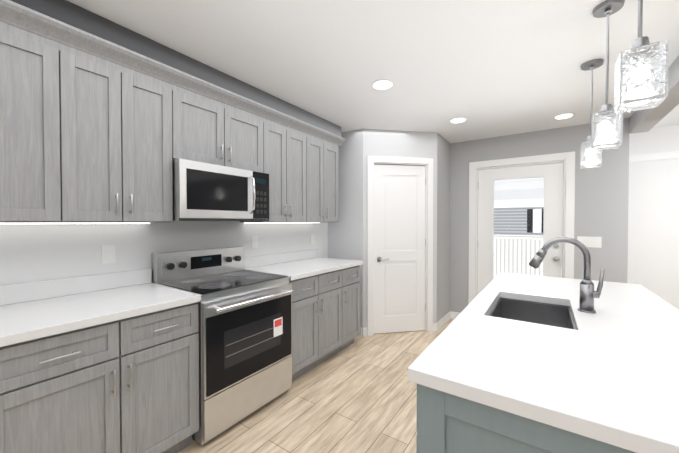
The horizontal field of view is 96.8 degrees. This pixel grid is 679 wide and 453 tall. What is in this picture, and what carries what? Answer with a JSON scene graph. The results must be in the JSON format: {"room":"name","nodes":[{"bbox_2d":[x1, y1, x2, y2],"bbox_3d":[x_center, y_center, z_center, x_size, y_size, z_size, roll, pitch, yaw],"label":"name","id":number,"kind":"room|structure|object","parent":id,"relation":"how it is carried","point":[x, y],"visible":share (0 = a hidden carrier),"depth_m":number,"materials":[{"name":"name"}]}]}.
{"room":"kitchen","nodes":[
{"label":"kitchen","id":0,"kind":"room"},
{"bbox_2d":[0,221,327,285],"bbox_3d":[-1.540,0.096,1.910,0.100,2.440,7.500,1,1,35],"label":"backsplash","id":1,"kind":"structure","parent":0,"point":[35,252],"depth_m":1.98,"materials":[{"name":"tile"}]},
{"bbox_2d":[0,0,83,222],"bbox_3d":[-1.625,-0.501,1.401,0.322,0.960,0.540,1,1,35],"label":"upper cabinet","id":2,"kind":"object","parent":1,"relation":"attached to","point":[40,55],"depth_m":1.42,"materials":[{"name":"grey wood"}]},
{"bbox_2d":[0,223,149,223],"bbox_3d":[-1.711,-0.014,1.486,0.040,0.008,1.410,1,1,35],"label":"under-cabinet light","id":3,"kind":"object","parent":2,"relation":"attached to","point":[144,223],"depth_m":1.73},
{"bbox_2d":[101,245,114,263],"bbox_3d":[-1.470,0.176,1.917,0.008,0.116,0.072,1,1,35],"label":"electrical outlet plate","id":4,"kind":"object","parent":1,"relation":"attached to","point":[108,253],"depth_m":1.91,"materials":[{"name":"white plastic"}]},
{"bbox_2d":[80,32,175,222],"bbox_3d":[-1.369,-0.507,1.771,0.322,0.960,0.600,1,1,35],"label":"upper cabinet","id":5,"kind":"object","parent":1,"relation":"attached to","point":[103,120],"depth_m":1.71,"materials":[{"name":"grey wood"}]},
{"bbox_2d":[176,72,263,172],"bbox_3d":[-0.985,-0.717,2.323,0.322,0.555,0.750,1,1,35],"label":"upper cabinet","id":6,"kind":"object","parent":1,"relation":"attached to","point":[216,126],"depth_m":2.18,"materials":[{"name":"grey wood"}]},
{"bbox_2d":[172,158,268,220],"bbox_3d":[-0.932,-0.237,2.294,0.450,0.392,0.742,1,1,35],"label":"microwave","id":7,"kind":"object","parent":6,"relation":"attached to","point":[202,191],"visible":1,"depth_m":2.11,"materials":[{"name":"silver metal"}]},
{"bbox_2d":[252,236,257,247],"bbox_3d":[-0.808,0.148,2.875,0.008,0.116,0.072,1,1,35],"label":"electrical outlet plate","id":8,"kind":"object","parent":1,"relation":"attached to","point":[254,238],"depth_m":2.87,"materials":[{"name":"white plastic"}]},
{"bbox_2d":[240,108,339,221],"bbox_3d":[-0.456,-0.526,3.093,0.322,0.960,1.113,1,1,35],"label":"upper cabinet","id":9,"kind":"object","parent":1,"relation":"attached to","point":[301,161],"depth_m":2.92,"materials":[{"name":"grey wood"}]},
{"bbox_2d":[244,222,319,222],"bbox_3d":[-0.551,-0.039,3.164,0.040,0.008,1.050,1,1,35],"label":"under-cabinet light","id":10,"kind":"object","parent":9,"relation":"attached to","point":[244,222],"depth_m":3.08,"materials":[{"name":"white plastic"}]},
{"bbox_2d":[311,233,314,242],"bbox_3d":[-0.318,0.142,3.584,0.008,0.116,0.072,1,1,35],"label":"electrical outlet plate","id":11,"kind":"object","parent":1,"relation":"attached to","point":[312,235],"depth_m":3.59,"materials":[{"name":"white plastic"}]},
{"bbox_2d":[177,318,453,452],"bbox_3d":[2.375,1.325,1.350,7.200,0.001,11.000,1,1,35],"label":"floor","id":12,"kind":"structure","parent":0,"point":[359,395],"depth_m":2.15,"materials":[{"name":"brown wood"}]},
{"bbox_2d":[0,345,11,452],"bbox_3d":[-1.724,0.889,1.021,0.612,0.880,0.713,1,1,35],"label":"base cabinet","id":13,"kind":"object","parent":12,"relation":"on","point":[5,417],"depth_m":1.14,"materials":[{"name":"grey wood"}]},
{"bbox_2d":[8,302,198,452],"bbox_3d":[-1.334,0.881,1.586,0.612,0.880,0.903,1,1,35],"label":"base cabinet","id":14,"kind":"object","parent":12,"relation":"on","point":[129,385],"depth_m":1.42,"materials":[{"name":"grey wood"}]},
{"bbox_2d":[152,246,292,444],"bbox_3d":[-0.823,0.749,2.233,0.700,1.125,0.738,1,1,35],"label":"range","id":15,"kind":"object","parent":12,"relation":"on","point":[245,341],"visible":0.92,"depth_m":2.06,"materials":[{"name":"silver metal"}]},
{"bbox_2d":[289,265,359,380],"bbox_3d":[-0.337,0.860,3.029,0.612,0.880,1.114,1,1,35],"label":"base cabinet","id":16,"kind":"object","parent":12,"relation":"on","point":[325,306],"depth_m":2.78,"materials":[{"name":"grey wood"}]},
{"bbox_2d":[0,249,362,346],"bbox_3d":[-0.960,0.363,2.100,0.636,0.139,3.365,1,1,35],"label":"countertop","id":17,"kind":"structure","parent":16,"relation":"on","point":[34,310],"depth_m":1.65,"materials":[{"name":"white stone"}]},
{"bbox_2d":[417,388,631,452],"bbox_3d":[1.109,0.883,1.481,0.809,0.880,1.972,1,1,35],"label":"kitchen island","id":18,"kind":"object","parent":12,"relation":"on","point":[445,424],"depth_m":0.80,"materials":[{"name":"teal wood"}]},
{"bbox_2d":[408,272,678,452],"bbox_3d":[1.128,0.422,1.466,0.860,0.039,2.025,1,1,35],"label":"island countertop","id":19,"kind":"structure","parent":18,"relation":"on","point":[612,380],"depth_m":0.90,"materials":[{"name":"white stone"}]},
{"bbox_2d":[489,298,575,329],"bbox_3d":[0.962,0.549,1.519,0.352,0.210,0.582,1,1,35],"label":"sink","id":20,"kind":"object","parent":19,"relation":"in","point":[545,314],"visible":0.15,"depth_m":1.73,"materials":[{"name":"metal"}]},
{"bbox_2d":[529,237,604,312],"bbox_3d":[1.107,0.227,1.481,0.300,0.352,0.068,1,1,35],"label":"faucet","id":21,"kind":"object","parent":19,"relation":"on","point":[588,294],"visible":0.98,"depth_m":1.43,"materials":[{"name":"silver metal"}]},
{"bbox_2d":[67,0,678,142],"bbox_3d":[1.551,-1.098,0.121,7.200,0.001,8.100,1,1,35],"label":"ceiling","id":22,"kind":"structure","parent":0,"point":[491,68],"depth_m":1.94,"materials":[{"name":"paint"}]},
{"bbox_2d":[371,79,394,89],"bbox_3d":[0.344,-1.128,2.402,0.189,0.004,0.189,0,1,11],"label":"recessed light","id":23,"kind":"object","parent":22,"relation":"in","point":[383,84],"depth_m":2.39,"materials":[{"name":"white"}]},
{"bbox_2d":[449,117,467,122],"bbox_3d":[1.276,-1.141,3.241,0.189,0.004,0.189,0,1,26],"label":"recessed light","id":24,"kind":"object","parent":22,"relation":"in","point":[460,119],"depth_m":3.24,"materials":[{"name":"white plastic"}]},
{"bbox_2d":[553,113,574,119],"bbox_3d":[2.319,-1.139,3.115,0.189,0.004,0.189,0,1,26],"label":"recessed light","id":25,"kind":"object","parent":22,"relation":"in","point":[566,115],"depth_m":3.11,"materials":[{"name":"white"}]},
{"bbox_2d":[580,59,603,168],"bbox_3d":[1.743,-0.768,2.084,0.123,0.714,0.123,1,1,35],"label":"pendant light","id":26,"kind":"object","parent":22,"relation":"hanging from","point":[589,158],"visible":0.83,"depth_m":2.06,"materials":[{"name":"glass"}]},
{"bbox_2d":[591,0,624,150],"bbox_3d":[1.362,-0.760,1.533,0.123,0.714,0.123,1,1,35],"label":"pendant light","id":27,"kind":"object","parent":22,"relation":"hanging from","point":[607,127],"visible":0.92,"depth_m":1.51,"materials":[{"name":"glass"}]},
{"bbox_2d":[614,0,668,113],"bbox_3d":[0.981,-0.752,0.982,0.123,0.714,0.123,1,1,35],"label":"pendant light","id":28,"kind":"object","parent":22,"relation":"hanging from","point":[641,75],"visible":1,"depth_m":0.95,"materials":[{"name":"glass"}]},
{"bbox_2d":[629,55,678,133],"bbox_3d":[1.027,-1.013,0.120,0.140,0.170,7.300,1,1,35],"label":"header beam","id":29,"kind":"structure","parent":22,"relation":"attached to","point":[645,120],"depth_m":2.52,"materials":[{"name":"paint"}]},
{"bbox_2d":[328,128,450,335],"bbox_3d":[0.699,0.066,4.025,1.180,2.440,1.275,1,1,35],"label":"wall","id":30,"kind":"structure","parent":0,"point":[347,236],"depth_m":3.67,"materials":[{"name":"paint"}]},
{"bbox_2d":[367,156,432,335],"bbox_3d":[0.727,0.231,3.669,0.830,2.120,0.118,0,1,-10],"label":"door frame","id":31,"kind":"structure","parent":30,"relation":"attached to","point":[373,160],"depth_m":3.62,"materials":[{"name":"white wood"}]},
{"bbox_2d":[374,164,425,333],"bbox_3d":[0.731,0.272,3.664,0.498,2.022,0.491,1,1,35],"label":"pantry door","id":32,"kind":"structure","parent":30,"relation":"in","point":[399,248],"depth_m":3.65,"materials":[{"name":"white wood"}]},
{"bbox_2d":[450,118,678,312],"bbox_3d":[4.099,0.082,2.876,5.920,2.440,0.700,1,1,35],"label":"wall","id":33,"kind":"structure","parent":0,"point":[626,210],"depth_m":3.47,"materials":[{"name":"paint"}]},
{"bbox_2d":[359,311,459,335],"bbox_3d":[3.260,1.259,2.628,6.999,0.095,1.889,1,1,35],"label":"baseboard","id":34,"kind":"structure","parent":33,"relation":"attached to","point":[439,324],"depth_m":3.86,"materials":[{"name":"white wood"}]},
{"bbox_2d":[477,163,562,294],"bbox_3d":[2.217,0.269,3.767,0.920,2.018,0.127,1,1,35],"label":"back door","id":35,"kind":"structure","parent":33,"relation":"in","point":[552,175],"depth_m":3.74,"materials":[{"name":"white"}]},
{"bbox_2d":[468,151,574,304],"bbox_3d":[2.237,0.217,3.789,1.124,2.145,0.118,1,1,35],"label":"door frame","id":36,"kind":"structure","parent":33,"relation":"attached to","point":[567,159],"depth_m":3.65,"materials":[{"name":"white wood"}]},
{"bbox_2d":[577,236,601,247],"bbox_3d":[2.782,0.172,3.356,0.207,0.120,0.008,1,1,35],"label":"switch plate","id":37,"kind":"object","parent":33,"relation":"attached to","point":[594,242],"visible":0.79,"depth_m":3.34,"materials":[{"name":"white plastic"}]},
{"bbox_2d":[629,151,678,161],"bbox_3d":[3.923,-0.803,3.276,1.280,0.080,0.020,1,1,35],"label":"door frame","id":38,"kind":"structure","parent":33,"relation":"attached to","point":[655,156],"depth_m":3.47,"materials":[{"name":"white wood"}]},
{"label":"outside","id":39,"kind":"structure","parent":0,"visible":0},
{"bbox_2d":[480,163,559,276],"bbox_3d":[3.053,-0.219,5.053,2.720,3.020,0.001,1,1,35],"label":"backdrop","id":40,"kind":"structure","parent":39,"point":[515,217],"depth_m":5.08,"materials":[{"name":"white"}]}
]}

